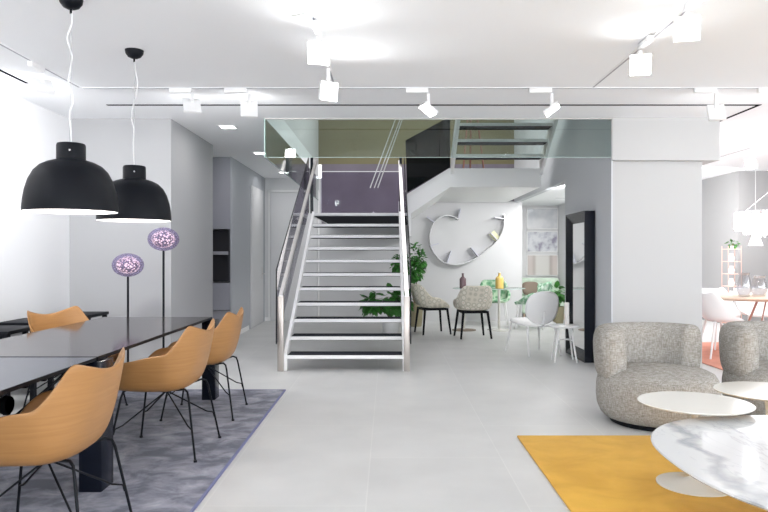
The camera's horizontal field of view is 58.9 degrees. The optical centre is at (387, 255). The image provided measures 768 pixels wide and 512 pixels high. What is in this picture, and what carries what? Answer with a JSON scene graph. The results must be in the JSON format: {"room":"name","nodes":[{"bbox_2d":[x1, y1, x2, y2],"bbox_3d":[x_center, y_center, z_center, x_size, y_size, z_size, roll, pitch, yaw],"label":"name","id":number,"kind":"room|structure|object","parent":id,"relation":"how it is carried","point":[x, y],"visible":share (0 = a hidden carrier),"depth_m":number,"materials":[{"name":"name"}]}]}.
{"room":"store","nodes":[
{"label":"store","id":0,"kind":"room"},
{"bbox_2d":[0,89,69,336],"bbox_3d":[-3.565,-0.125,1.715,0.170,2.750,11.430,0,0,0],"label":"wall","id":1,"kind":"structure","parent":0,"point":[34,247],"depth_m":6.55,"materials":[{"name":"white paint"}]},
{"bbox_2d":[70,119,264,362],"bbox_3d":[-3.010,-0.125,10.265,1.280,2.750,5.670,0,0,0],"label":"wall","id":2,"kind":"structure","parent":0,"point":[175,158],"depth_m":7.43,"materials":[{"name":"grey paint"}]},
{"bbox_2d":[240,325,248,333],"bbox_3d":[-2.364,1.215,10.925,0.012,0.070,1.250,0,0,0],"label":"baseboard","id":3,"kind":"structure","parent":2,"relation":"attached to","point":[246,328],"depth_m":11.17,"materials":[{"name":"white paint"}]},
{"bbox_2d":[250,185,264,327],"bbox_3d":[-2.325,0.010,12.240,0.090,2.460,1.080,0,0,0],"label":"door","id":4,"kind":"structure","parent":2,"relation":"in","point":[256,195],"depth_m":12.13,"materials":[{"name":"white paint"}]},
{"bbox_2d":[284,120,317,163],"bbox_3d":[-1.390,-2.900,10.250,0.100,2.300,5.700,0,0,0],"label":"wall","id":5,"kind":"structure","parent":0,"point":[306,131],"depth_m":11.32,"materials":[{"name":"white paint"}]},
{"bbox_2d":[0,316,723,511],"bbox_3d":[2.500,1.310,5.200,13.400,0.120,18.400,0,0,0],"label":"floor","id":6,"kind":"structure","parent":0,"point":[440,434],"depth_m":5.30,"materials":[{"name":"grey tile"}]},
{"bbox_2d":[0,325,36,414],"bbox_3d":[-3.220,0.920,5.550,0.500,0.660,0.480,0,0,0],"label":"side table","id":7,"kind":"object","parent":6,"relation":"on","point":[6,331],"visible":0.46,"depth_m":5.57,"materials":[{"name":"black metal"}]},
{"bbox_2d":[0,318,53,396],"bbox_3d":[-3.220,0.920,6.250,0.500,0.660,0.480,0,0,0],"label":"side table","id":8,"kind":"object","parent":6,"relation":"on","point":[23,321],"visible":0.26,"depth_m":6.03,"materials":[{"name":"black metal"}]},
{"bbox_2d":[43,311,108,380],"bbox_3d":[-3.220,0.920,7.000,0.500,0.660,0.480,0,0,0],"label":"side table","id":9,"kind":"object","parent":6,"relation":"on","point":[89,314],"visible":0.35,"depth_m":7.05,"materials":[{"name":"black metal"}]},
{"bbox_2d":[116,256,139,361],"bbox_3d":[-2.600,0.611,6.800,0.304,1.278,0.304,0,0,0],"label":"floor lamp","id":10,"kind":"object","parent":6,"relation":"on","point":[127,264],"visible":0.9,"depth_m":6.74,"materials":[{"name":"purple glass"}]},
{"bbox_2d":[0,389,285,511],"bbox_3d":[-1.939,1.244,3.756,1.982,0.012,5.112,0,0,0],"label":"area rug","id":11,"kind":"object","parent":6,"relation":"on","point":[160,473],"visible":0.54,"depth_m":4.16,"materials":[{"name":"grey carpet"}]},
{"bbox_2d":[0,347,132,511],"bbox_3d":[-1.458,0.830,2.890,0.576,0.816,0.658,0,0,-1],"label":"dining chair","id":12,"kind":"object","parent":11,"relation":"on","point":[61,422],"visible":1,"depth_m":2.67,"materials":[{"name":"brown wood"}]},
{"bbox_2d":[23,306,127,406],"bbox_3d":[-2.492,0.830,5.448,0.576,0.816,0.658,0,0,17],"label":"dining chair","id":13,"kind":"object","parent":11,"relation":"on","point":[37,322],"visible":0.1,"depth_m":5.56,"materials":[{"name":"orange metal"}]},
{"bbox_2d":[0,317,218,491],"bbox_3d":[-1.993,0.884,3.715,1.014,0.708,4.530,0,0,0],"label":"dining table","id":14,"kind":"object","parent":11,"relation":"on","point":[27,359],"visible":0.8,"depth_m":3.85,"materials":[{"name":"stone"}]},
{"bbox_2d":[113,318,220,462],"bbox_3d":[-1.428,0.830,4.360,0.576,0.816,0.658,0,0,1],"label":"dining chair","id":15,"kind":"object","parent":11,"relation":"on","point":[176,367],"visible":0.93,"depth_m":4.12,"materials":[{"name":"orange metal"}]},
{"bbox_2d":[159,307,247,420],"bbox_3d":[-1.448,0.830,5.380,0.576,0.816,0.658,0,0,-1],"label":"dining chair","id":16,"kind":"object","parent":11,"relation":"on","point":[226,334],"visible":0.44,"depth_m":5.17,"materials":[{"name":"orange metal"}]},
{"bbox_2d":[151,230,174,347],"bbox_3d":[-2.245,0.482,6.800,0.304,1.536,0.304,0,0,0],"label":"floor lamp","id":17,"kind":"object","parent":6,"relation":"on","point":[162,239],"visible":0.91,"depth_m":6.76,"materials":[{"name":"black metal"}]},
{"bbox_2d":[213,157,229,322],"bbox_3d":[-2.922,-0.122,10.575,1.055,2.745,0.550,0,0,0],"label":"tall cabinet","id":18,"kind":"object","parent":6,"relation":"on","point":[221,165],"visible":0.16,"depth_m":10.30,"materials":[{"name":"grey paint"}]},
{"bbox_2d":[213,251,227,254],"bbox_3d":[-2.920,-0.045,10.550,1.000,0.050,0.500,0,0,0],"label":"shelf","id":19,"kind":"object","parent":18,"relation":"attached to","point":[214,252],"depth_m":10.30,"materials":[{"name":"grey paint"}]},
{"bbox_2d":[358,283,414,332],"bbox_3d":[-0.030,0.837,10.898,0.930,0.827,0.671,0,0,0],"label":"potted plant","id":20,"kind":"object","parent":6,"relation":"on","point":[390,311],"visible":0.44,"depth_m":10.80,"materials":[{"name":"green plant"}]},
{"bbox_2d":[390,242,427,326],"bbox_3d":[0.361,0.500,12.101,0.691,1.499,0.427,0,0,0],"label":"potted tree","id":21,"kind":"object","parent":6,"relation":"on","point":[416,262],"visible":0.74,"depth_m":12.02,"materials":[{"name":"green plant"}]},
{"bbox_2d":[276,120,557,370],"bbox_3d":[0.605,-0.632,10.191,3.631,3.764,5.717,0,0,0],"label":"staircase","id":22,"kind":"structure","parent":6,"relation":"on","point":[453,184],"depth_m":9.77,"materials":[{"name":"white metal"}]},
{"bbox_2d":[463,120,483,167],"bbox_3d":[1.460,-2.119,11.580,0.341,1.622,0.247,0,0,41],"label":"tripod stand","id":23,"kind":"object","parent":22,"relation":"on","point":[467,120],"visible":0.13,"depth_m":11.59,"materials":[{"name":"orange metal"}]},
{"bbox_2d":[411,283,451,334],"bbox_3d":[0.676,0.848,10.989,0.636,0.810,0.585,0,0,-14],"label":"upholstered chair","id":24,"kind":"object","parent":6,"relation":"on","point":[423,299],"visible":0.99,"depth_m":10.77,"materials":[{"name":"fabric"}]},
{"bbox_2d":[453,286,492,338],"bbox_3d":[1.305,0.848,10.405,0.585,0.810,0.636,0,0,-7],"label":"upholstered chair","id":25,"kind":"object","parent":6,"relation":"on","point":[470,299],"visible":1,"depth_m":10.20,"materials":[{"name":"beige fabric"}]},
{"bbox_2d":[452,287,525,331],"bbox_3d":[1.696,0.894,11.450,1.232,0.711,0.759,0,0,0],"label":"glass table","id":26,"kind":"object","parent":6,"relation":"on","point":[498,329],"visible":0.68,"depth_m":11.42,"materials":[{"name":"grey"}]},
{"bbox_2d":[460,273,465,287],"bbox_3d":[1.260,0.413,11.450,0.110,0.252,0.110,0,0,0],"label":"glass bottle","id":27,"kind":"object","parent":26,"relation":"on","point":[462,279],"visible":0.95,"depth_m":11.40,"materials":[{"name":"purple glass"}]},
{"bbox_2d":[495,272,503,287],"bbox_3d":[1.885,0.405,11.500,0.136,0.268,0.136,0,0,0],"label":"glass bottle","id":28,"kind":"object","parent":26,"relation":"on","point":[499,281],"visible":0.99,"depth_m":11.45,"materials":[{"name":"yellow glass"}]},
{"bbox_2d":[480,280,510,325],"bbox_3d":[1.934,0.847,12.395,0.585,0.809,0.636,0,0,6],"label":"upholstered chair","id":29,"kind":"object","parent":6,"relation":"on","point":[505,295],"visible":0.46,"depth_m":12.53,"materials":[{"name":"green fabric"}]},
{"bbox_2d":[514,282,551,329],"bbox_3d":[2.503,0.847,11.737,0.636,0.809,0.585,0,0,17],"label":"upholstered chair","id":30,"kind":"object","parent":6,"relation":"on","point":[546,286],"visible":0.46,"depth_m":11.52,"materials":[{"name":"green fabric"}]},
{"bbox_2d":[505,291,561,356],"bbox_3d":[1.876,0.846,8.761,0.542,0.815,0.602,0,0,-18],"label":"lounge chair","id":31,"kind":"object","parent":6,"relation":"on","point":[541,308],"visible":0.97,"depth_m":8.53,"materials":[{"name":"white plastic"}]},
{"bbox_2d":[522,278,563,316],"bbox_3d":[3.070,0.850,13.725,0.900,0.800,0.850,0,0,0],"label":"sofa","id":32,"kind":"object","parent":6,"relation":"on","point":[538,280],"visible":0.19,"depth_m":13.92,"materials":[{"name":"green fabric"}]},
{"bbox_2d":[522,282,537,294],"bbox_3d":[2.860,0.650,13.620,0.360,0.272,0.170,0,0,-7],"label":"cushion","id":33,"kind":"object","parent":32,"relation":"on","point":[531,287],"visible":0.7,"depth_m":13.56,"materials":[{"name":"brown fabric"}]},
{"bbox_2d":[537,283,552,291],"bbox_3d":[3.120,0.680,13.600,0.340,0.269,0.177,0,0,6],"label":"cushion","id":34,"kind":"object","parent":32,"relation":"on","point":[539,285],"visible":0.33,"depth_m":13.57,"materials":[{"name":"green fabric"}]},
{"bbox_2d":[551,281,564,323],"bbox_3d":[3.118,0.848,12.566,0.563,0.804,0.565,0,0,-37],"label":"potted plant","id":35,"kind":"object","parent":6,"relation":"on","point":[559,318],"visible":0.5,"depth_m":12.45,"materials":[{"name":"green plant"}]},
{"bbox_2d":[548,323,579,362],"bbox_3d":[2.090,1.036,8.080,0.370,0.433,0.370,0,0,-17],"label":"stool","id":36,"kind":"object","parent":6,"relation":"on","point":[557,326],"visible":0.95,"depth_m":8.00,"materials":[{"name":"white plastic"}]},
{"bbox_2d":[564,302,568,324],"bbox_3d":[2.120,0.680,8.060,0.056,0.278,0.056,0,0,0],"label":"candle","id":37,"kind":"object","parent":36,"relation":"on","point":[566,304],"visible":1,"depth_m":8.04,"materials":[{"name":"white wax"}]},
{"bbox_2d":[566,211,594,362],"bbox_3d":[2.360,0.360,8.380,0.120,1.780,0.850,0,0,0],"label":"mirror","id":38,"kind":"object","parent":6,"relation":"on","point":[580,226],"visible":0.92,"depth_m":8.24,"materials":[{"name":"black paint"}]},
{"bbox_2d":[573,222,583,349],"bbox_3d":[2.349,0.360,8.380,0.006,1.526,0.506,0,0,0],"label":"mirror glass","id":39,"kind":"object","parent":38,"relation":"attached to","point":[578,227],"depth_m":8.37,"materials":[{"name":"silver metal"}]},
{"bbox_2d":[517,435,767,511],"bbox_3d":[2.545,1.243,2.845,3.310,0.014,3.690,0,0,0],"label":"area rug","id":40,"kind":"object","parent":6,"relation":"on","point":[589,473],"visible":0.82,"depth_m":3.83,"materials":[{"name":"yellow carpet"}]},
{"bbox_2d":[637,391,755,496],"bbox_3d":[1.660,1.012,3.680,0.586,0.448,0.586,0,0,0],"label":"side table","id":41,"kind":"object","parent":40,"relation":"on","point":[694,404],"visible":0.68,"depth_m":3.63,"materials":[{"name":"white paint"}]},
{"bbox_2d":[651,415,767,510],"bbox_3d":[1.930,1.031,2.720,1.576,0.410,1.636,0,0,0],"label":"coffee table","id":42,"kind":"object","parent":40,"relation":"on","point":[728,455],"visible":0.99,"depth_m":2.88,"materials":[{"name":"white stone"}]},
{"bbox_2d":[713,381,767,414],"bbox_3d":[2.230,1.012,3.990,0.586,0.448,0.586,0,0,0],"label":"side table","id":43,"kind":"object","parent":40,"relation":"on","point":[758,391],"visible":0.52,"depth_m":4.01,"materials":[{"name":"white paint"}]},
{"bbox_2d":[593,322,720,431],"bbox_3d":[2.026,0.891,5.149,0.914,0.717,0.900,0,0,-20],"label":"swivel armchair","id":44,"kind":"object","parent":6,"relation":"on","point":[632,360],"visible":0.92,"depth_m":5.01,"materials":[{"name":"beige fabric"}]},
{"bbox_2d":[613,161,701,367],"bbox_3d":[2.947,-0.125,8.405,1.005,2.750,1.870,0,0,0],"label":"wall pier","id":45,"kind":"object","parent":6,"relation":"on","point":[657,205],"visible":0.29,"depth_m":7.47,"materials":[{"name":"grey paint"}]},
{"bbox_2d":[702,342,722,369],"bbox_3d":[5.330,1.244,8.515,3.340,0.012,2.530,0,0,0],"label":"area rug","id":46,"kind":"object","parent":6,"relation":"on","point":[715,362],"visible":0.02,"depth_m":8.46,"materials":[{"name":"fabric"}]},
{"bbox_2d":[702,287,740,349],"bbox_3d":[4.472,0.836,9.261,0.513,0.809,0.571,0,0,-12],"label":"shell chair","id":47,"kind":"object","parent":46,"relation":"on","point":[719,291],"visible":0.24,"depth_m":9.37,"materials":[{"name":"white plastic"}]},
{"bbox_2d":[702,291,743,358],"bbox_3d":[4.079,0.836,8.365,0.571,0.809,0.513,0,0,6],"label":"shell chair","id":48,"kind":"object","parent":46,"relation":"on","point":[714,309],"visible":0.75,"depth_m":8.18,"materials":[{"name":"white plastic"}]},
{"bbox_2d":[719,294,767,320],"bbox_3d":[5.120,0.876,8.500,2.240,0.732,1.040,0,0,0],"label":"dining table","id":49,"kind":"object","parent":46,"relation":"on","point":[763,297],"visible":0.57,"depth_m":8.36,"materials":[{"name":"brown wood"}]},
{"bbox_2d":[733,287,767,320],"bbox_3d":[5.024,0.836,9.321,0.514,0.809,0.571,0,0,5],"label":"shell chair","id":50,"kind":"object","parent":46,"relation":"on","point":[745,307],"visible":0.66,"depth_m":9.49,"materials":[{"name":"white plastic"}]},
{"bbox_2d":[721,246,741,322],"bbox_3d":[5.860,0.540,11.600,0.230,1.420,0.232,0,0,0],"label":"wire shelf","id":51,"kind":"object","parent":6,"relation":"on","point":[728,249],"visible":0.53,"depth_m":11.49,"materials":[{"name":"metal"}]},
{"bbox_2d":[724,239,739,248],"bbox_3d":[5.881,-0.201,11.613,0.250,0.183,0.237,0,0,0],"label":"potted plant","id":52,"kind":"object","parent":51,"relation":"on","point":[732,246],"visible":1,"depth_m":11.58,"materials":[{"name":"green plant"}]},
{"bbox_2d":[729,266,734,273],"bbox_3d":[5.840,0.233,11.560,0.110,0.130,0.110,0,0,0],"label":"vase","id":53,"kind":"object","parent":51,"relation":"on","point":[731,268],"visible":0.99,"depth_m":11.53,"materials":[{"name":"white paint"}]},
{"bbox_2d":[729,278,734,285],"bbox_3d":[5.840,0.443,11.560,0.110,0.130,0.110,0,0,0],"label":"vase","id":54,"kind":"object","parent":51,"relation":"on","point":[731,281],"visible":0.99,"depth_m":11.53,"materials":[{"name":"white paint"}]},
{"bbox_2d":[729,254,734,260],"bbox_3d":[5.840,0.023,11.560,0.110,0.130,0.110,0,0,0],"label":"vase","id":55,"kind":"object","parent":51,"relation":"on","point":[731,256],"visible":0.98,"depth_m":11.53,"materials":[{"name":"white ceramic"}]},
{"bbox_2d":[719,321,767,414],"bbox_3d":[3.056,0.891,5.249,0.914,0.717,0.900,0,0,-22],"label":"swivel armchair","id":56,"kind":"object","parent":6,"relation":"on","point":[743,345],"visible":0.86,"depth_m":5.13,"materials":[{"name":"beige fabric"}]},
{"bbox_2d":[0,0,767,179],"bbox_3d":[2.725,-1.625,4.825,12.750,0.250,17.650,0,0,0],"label":"ceiling","id":57,"kind":"structure","parent":0,"point":[184,43],"depth_m":5.22,"materials":[{"name":"white paint"}]},
{"bbox_2d":[0,69,28,83],"bbox_3d":[-3.130,-1.499,5.250,0.030,0.006,1.300,0,0,0],"label":"trim","id":58,"kind":"structure","parent":57,"relation":"attached to","point":[2,71],"depth_m":5.67,"materials":[{"name":"black"}]},
{"bbox_2d":[0,42,80,86],"bbox_3d":[-2.740,-1.497,3.765,0.040,0.006,4.530,0,0,0],"label":"ceiling track","id":59,"kind":"object","parent":57,"relation":"attached to","point":[1,44],"visible":1,"depth_m":5.25,"materials":[{"name":"white metal"}]},
{"bbox_2d":[27,61,54,94],"bbox_3d":[-2.757,-1.390,5.352,0.169,0.209,0.285,0,0,20],"label":"track spotlight","id":60,"kind":"object","parent":59,"relation":"hanging from","point":[42,85],"visible":1,"depth_m":5.37,"materials":[{"name":"white plastic"}]},
{"bbox_2d":[21,0,118,214],"bbox_3d":[-1.850,-0.878,3.970,0.518,1.243,0.518,0,0,0],"label":"pendant lamp","id":61,"kind":"object","parent":57,"relation":"hanging from","point":[69,183],"visible":1,"depth_m":3.81,"materials":[{"name":"black metal"}]},
{"bbox_2d":[96,48,171,222],"bbox_3d":[-1.850,-0.878,4.960,0.518,1.243,0.518,0,0,0],"label":"pendant lamp","id":62,"kind":"object","parent":57,"relation":"hanging from","point":[140,199],"visible":0.89,"depth_m":4.82,"materials":[{"name":"black metal"}]},
{"bbox_2d":[217,125,237,128],"bbox_3d":[-1.860,-1.497,7.900,0.200,0.006,0.200,0,0,0],"label":"recessed light","id":63,"kind":"object","parent":57,"relation":"in","point":[219,126],"visible":1,"depth_m":7.86,"materials":[{"name":"white paint"}]},
{"bbox_2d":[220,126,235,128],"bbox_3d":[-1.860,-1.498,7.900,0.160,0.004,0.160,0,0,0],"label":"diffuser","id":64,"kind":"object","parent":63,"relation":"attached to","point":[222,127],"depth_m":7.92,"materials":[{"name":"white plastic"}]},
{"bbox_2d":[309,13,335,81],"bbox_3d":[-0.470,-1.497,3.515,0.040,0.006,5.030,0,0,0],"label":"ceiling track","id":65,"kind":"object","parent":57,"relation":"attached to","point":[312,15],"visible":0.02,"depth_m":4.68,"materials":[{"name":"grey metal"}]},
{"bbox_2d":[307,20,329,65],"bbox_3d":[-0.460,-1.379,4.417,0.154,0.230,0.234,0,0,0],"label":"track spotlight","id":66,"kind":"object","parent":65,"relation":"hanging from","point":[318,52],"visible":1,"depth_m":4.48,"materials":[{"name":"white plastic"}]},
{"bbox_2d":[318,61,337,101],"bbox_3d":[-0.460,-1.344,5.250,0.120,0.300,0.194,0,0,26],"label":"track spotlight","id":67,"kind":"object","parent":65,"relation":"hanging from","point":[328,91],"visible":0.86,"depth_m":5.24,"materials":[{"name":"white plastic"}]},
{"bbox_2d":[82,87,767,88],"bbox_3d":[1.240,-1.497,6.070,7.920,0.006,0.040,0,0,0],"label":"ceiling track","id":68,"kind":"object","parent":57,"relation":"attached to","point":[82,87],"visible":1,"depth_m":6.05,"materials":[{"name":"white metal"}]},
{"bbox_2d":[169,88,200,113],"bbox_3d":[-1.807,-1.382,6.057,0.281,0.225,0.126,0,0,-13],"label":"track spotlight","id":69,"kind":"object","parent":68,"relation":"hanging from","point":[190,105],"visible":1,"depth_m":6.05,"materials":[{"name":"white plastic"}]},
{"bbox_2d":[224,88,257,117],"bbox_3d":[-1.311,-1.365,6.063,0.298,0.260,0.084,0,0,-6],"label":"track spotlight","id":70,"kind":"object","parent":68,"relation":"hanging from","point":[248,108],"visible":1,"depth_m":6.05,"materials":[{"name":"white plastic"}]},
{"bbox_2d":[406,88,437,116],"bbox_3d":[0.300,-1.375,6.052,0.266,0.239,0.153,0,0,-17],"label":"track spotlight","id":71,"kind":"object","parent":68,"relation":"hanging from","point":[425,106],"visible":1,"depth_m":6.05,"materials":[{"name":"white plastic"}]},
{"bbox_2d":[529,88,559,116],"bbox_3d":[1.400,-1.375,6.088,0.266,0.239,0.153,0,0,17],"label":"track spotlight","id":72,"kind":"object","parent":68,"relation":"hanging from","point":[553,107],"visible":1,"depth_m":6.05,"materials":[{"name":"white plastic"}]},
{"bbox_2d":[693,88,726,120],"bbox_3d":[2.868,-1.350,6.077,0.276,0.288,0.083,0,0,6],"label":"track spotlight","id":73,"kind":"object","parent":68,"relation":"hanging from","point":[715,112],"visible":1,"depth_m":6.05,"materials":[{"name":"white plastic"}]},
{"bbox_2d":[757,88,767,92],"bbox_3d":[3.438,-1.351,6.078,0.276,0.288,0.087,0,0,6],"label":"track spotlight","id":74,"kind":"object","parent":68,"relation":"hanging from","point":[759,90],"visible":1,"depth_m":6.05,"materials":[{"name":"white plastic"}]},
{"bbox_2d":[106,104,761,121],"bbox_3d":[0.455,-1.499,7.175,6.490,0.006,0.890,0,0,0],"label":"trim","id":75,"kind":"structure","parent":57,"relation":"attached to","point":[754,105],"depth_m":6.76,"materials":[{"name":"black"}]},
{"bbox_2d":[264,118,610,199],"bbox_3d":[0.539,-1.286,10.239,3.774,0.429,5.702,0,0,0],"label":"glass screen","id":76,"kind":"object","parent":57,"relation":"hanging from","point":[279,153],"visible":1,"depth_m":7.72,"materials":[{"name":"grey"}]},
{"bbox_2d":[591,10,688,86],"bbox_3d":[1.820,-1.497,3.515,0.040,0.006,5.030,0,0,0],"label":"ceiling track","id":77,"kind":"object","parent":57,"relation":"attached to","point":[670,23],"visible":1,"depth_m":5.02,"materials":[{"name":"grey metal"}]},
{"bbox_2d":[628,35,653,75],"bbox_3d":[1.763,-1.385,4.722,0.150,0.218,0.238,0,0,13],"label":"track spotlight","id":78,"kind":"object","parent":77,"relation":"hanging from","point":[640,64],"visible":1,"depth_m":4.78,"materials":[{"name":"white plastic"}]},
{"bbox_2d":[673,0,703,42],"bbox_3d":[1.759,-1.384,3.965,0.150,0.220,0.221,0,0,14],"label":"track spotlight","id":79,"kind":"object","parent":77,"relation":"hanging from","point":[686,28],"visible":1,"depth_m":4.03,"materials":[{"name":"white plastic"}]},
{"bbox_2d":[720,142,767,156],"bbox_3d":[5.020,-1.497,9.950,0.040,0.006,5.100,0,0,0],"label":"ceiling track","id":80,"kind":"object","parent":57,"relation":"attached to","point":[766,142],"visible":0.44,"depth_m":9.60,"materials":[{"name":"white metal"}]},
{"bbox_2d":[744,146,759,168],"bbox_3d":[5.000,-1.351,9.348,0.179,0.286,0.274,0,0,21],"label":"track spotlight","id":81,"kind":"object","parent":80,"relation":"hanging from","point":[750,163],"visible":0.95,"depth_m":9.38,"materials":[{"name":"white plastic"}]},
{"bbox_2d":[733,193,767,236],"bbox_3d":[4.950,-0.870,8.600,1.044,1.260,1.036,0,0,0],"label":"chandelier","id":82,"kind":"object","parent":57,"relation":"hanging from","point":[746,222],"visible":0.95,"depth_m":8.48,"materials":[{"name":"white"}]},
{"bbox_2d":[748,137,762,245],"bbox_3d":[4.620,-0.815,8.550,0.170,1.370,0.170,0,0,0],"label":"pendant lamp","id":83,"kind":"object","parent":57,"relation":"hanging from","point":[755,240],"visible":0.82,"depth_m":8.53,"materials":[{"name":"white metal"}]},
{"bbox_2d":[265,120,521,320],"bbox_3d":[-0.010,-1.400,13.155,5.180,5.300,0.190,0,0,0],"label":"wall","id":84,"kind":"structure","parent":0,"point":[474,225],"depth_m":13.09,"materials":[{"name":"white paint"}]},
{"bbox_2d":[268,190,318,320],"bbox_3d":[-1.810,-0.010,13.085,0.980,2.520,0.050,0,0,0],"label":"door","id":85,"kind":"structure","parent":84,"relation":"in","point":[281,203],"depth_m":13.06,"materials":[{"name":"white paint"}]},
{"bbox_2d":[426,208,504,264],"bbox_3d":[1.478,-0.364,12.980,1.486,1.078,0.200,0,0,0],"label":"wall shelf","id":86,"kind":"object","parent":84,"relation":"attached to","point":[503,216],"visible":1,"depth_m":12.89,"materials":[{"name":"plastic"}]},
{"bbox_2d":[489,231,498,240],"bbox_3d":[2.035,-0.385,13.000,0.191,0.198,0.100,0,0,0],"label":"book","id":87,"kind":"object","parent":86,"relation":"on","point":[494,233],"visible":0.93,"depth_m":12.95,"materials":[{"name":"beige paper"}]},
{"bbox_2d":[522,206,557,315],"bbox_3d":[3.045,0.090,14.275,1.190,2.320,0.150,0,0,0],"label":"wall","id":88,"kind":"structure","parent":0,"point":[525,253],"depth_m":14.20,"materials":[{"name":"white paint"}]},
{"bbox_2d":[527,208,557,228],"bbox_3d":[3.220,-0.782,14.185,0.650,0.435,0.030,0,0,0],"label":"framed picture","id":89,"kind":"object","parent":88,"relation":"attached to","point":[537,218],"visible":1,"depth_m":14.18,"materials":[{"name":"white paper"}]},
{"bbox_2d":[527,231,557,251],"bbox_3d":[3.220,-0.297,14.185,0.650,0.435,0.030,0,0,0],"label":"framed picture","id":90,"kind":"object","parent":88,"relation":"attached to","point":[537,241],"visible":1,"depth_m":14.18,"materials":[{"name":"white paper"}]},
{"bbox_2d":[527,255,557,275],"bbox_3d":[3.220,0.193,14.185,0.650,0.435,0.030,0,0,0],"label":"framed picture","id":91,"kind":"object","parent":88,"relation":"attached to","point":[537,265],"visible":1,"depth_m":14.18,"materials":[{"name":"white paint"}]},
{"bbox_2d":[522,184,564,205],"bbox_3d":[3.000,-1.100,11.820,1.100,0.100,4.960,0,0,0],"label":"ceiling","id":92,"kind":"structure","parent":0,"point":[556,196],"depth_m":12.64,"materials":[{"name":"white paint"}]},
{"bbox_2d":[558,204,564,294],"bbox_3d":[3.595,-0.125,11.225,0.090,2.750,5.950,0,0,0],"label":"wall","id":93,"kind":"structure","parent":0,"point":[561,208],"depth_m":13.91,"materials":[{"name":"white paint"}]},
{"bbox_2d":[514,118,612,346],"bbox_3d":[2.480,-1.400,10.250,0.100,5.300,5.700,0,0,0],"label":"wall","id":94,"kind":"structure","parent":0,"point":[588,182],"depth_m":8.24,"materials":[{"name":"grey paint"}]},
{"bbox_2d":[612,118,719,164],"bbox_3d":[3.017,-1.270,7.690,1.166,0.460,0.620,0,0,0],"label":"beam","id":95,"kind":"structure","parent":94,"relation":"attached to","point":[633,139],"depth_m":7.38,"materials":[{"name":"grey paint"}]},
{"bbox_2d":[702,171,767,323],"bbox_3d":[7.640,-0.125,12.750,2.920,2.750,1.500,0,0,0],"label":"wall","id":96,"kind":"structure","parent":0,"point":[724,195],"depth_m":12.20,"materials":[{"name":"grey paint"}]},
{"bbox_3d":[0.595,-4.100,10.275,4.070,0.100,5.950,0,0,0],"label":"ceiling","id":97,"kind":"structure","parent":0,"visible":0},
{"bbox_2d":[370,120,401,187],"bbox_3d":[-0.015,-2.519,9.900,0.505,3.063,0.016,0,0,0],"label":"rods","id":98,"kind":"object","parent":97,"relation":"hanging from","point":[394,120],"visible":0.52,"depth_m":9.89,"materials":[{"name":"white metal"}]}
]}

